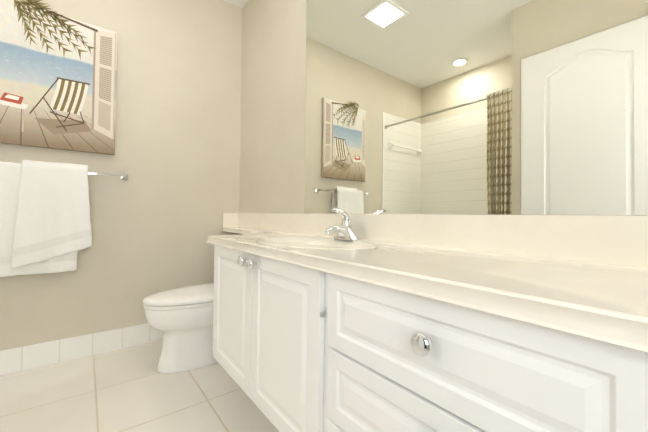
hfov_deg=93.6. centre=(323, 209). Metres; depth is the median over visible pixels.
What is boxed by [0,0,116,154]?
framed picture
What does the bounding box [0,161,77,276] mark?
towel
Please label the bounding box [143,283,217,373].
toilet
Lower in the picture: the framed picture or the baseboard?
the baseboard
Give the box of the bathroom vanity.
[206,208,647,431]
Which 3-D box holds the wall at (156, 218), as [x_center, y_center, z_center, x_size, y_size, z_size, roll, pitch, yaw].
[-1.880,-0.432,1.931,2.970,2.850,0.100,1,-1,-38]
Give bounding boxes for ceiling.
[224,0,248,7]
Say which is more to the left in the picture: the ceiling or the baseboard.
the baseboard
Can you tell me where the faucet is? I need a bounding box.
[325,208,359,240]
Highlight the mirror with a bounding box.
[304,0,647,214]
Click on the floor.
(131, 389)
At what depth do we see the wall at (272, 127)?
2.27 m
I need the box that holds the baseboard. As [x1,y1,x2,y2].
[0,323,162,375]
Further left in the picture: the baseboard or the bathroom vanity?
the baseboard
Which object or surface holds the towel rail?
attached to the wall at (156, 218)
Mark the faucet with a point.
(345, 231)
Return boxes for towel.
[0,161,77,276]
[11,160,91,268]
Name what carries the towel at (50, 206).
hanging from the towel rail
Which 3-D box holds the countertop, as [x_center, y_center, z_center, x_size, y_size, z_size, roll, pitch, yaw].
[-0.071,0.154,1.372,0.589,0.272,3.002,1,-1,-38]
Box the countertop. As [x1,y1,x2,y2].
[206,213,647,351]
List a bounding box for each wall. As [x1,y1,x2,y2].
[0,0,241,350]
[239,0,647,234]
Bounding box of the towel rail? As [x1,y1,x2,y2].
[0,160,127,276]
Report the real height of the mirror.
1.414 m
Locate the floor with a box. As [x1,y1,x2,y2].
[0,340,278,431]

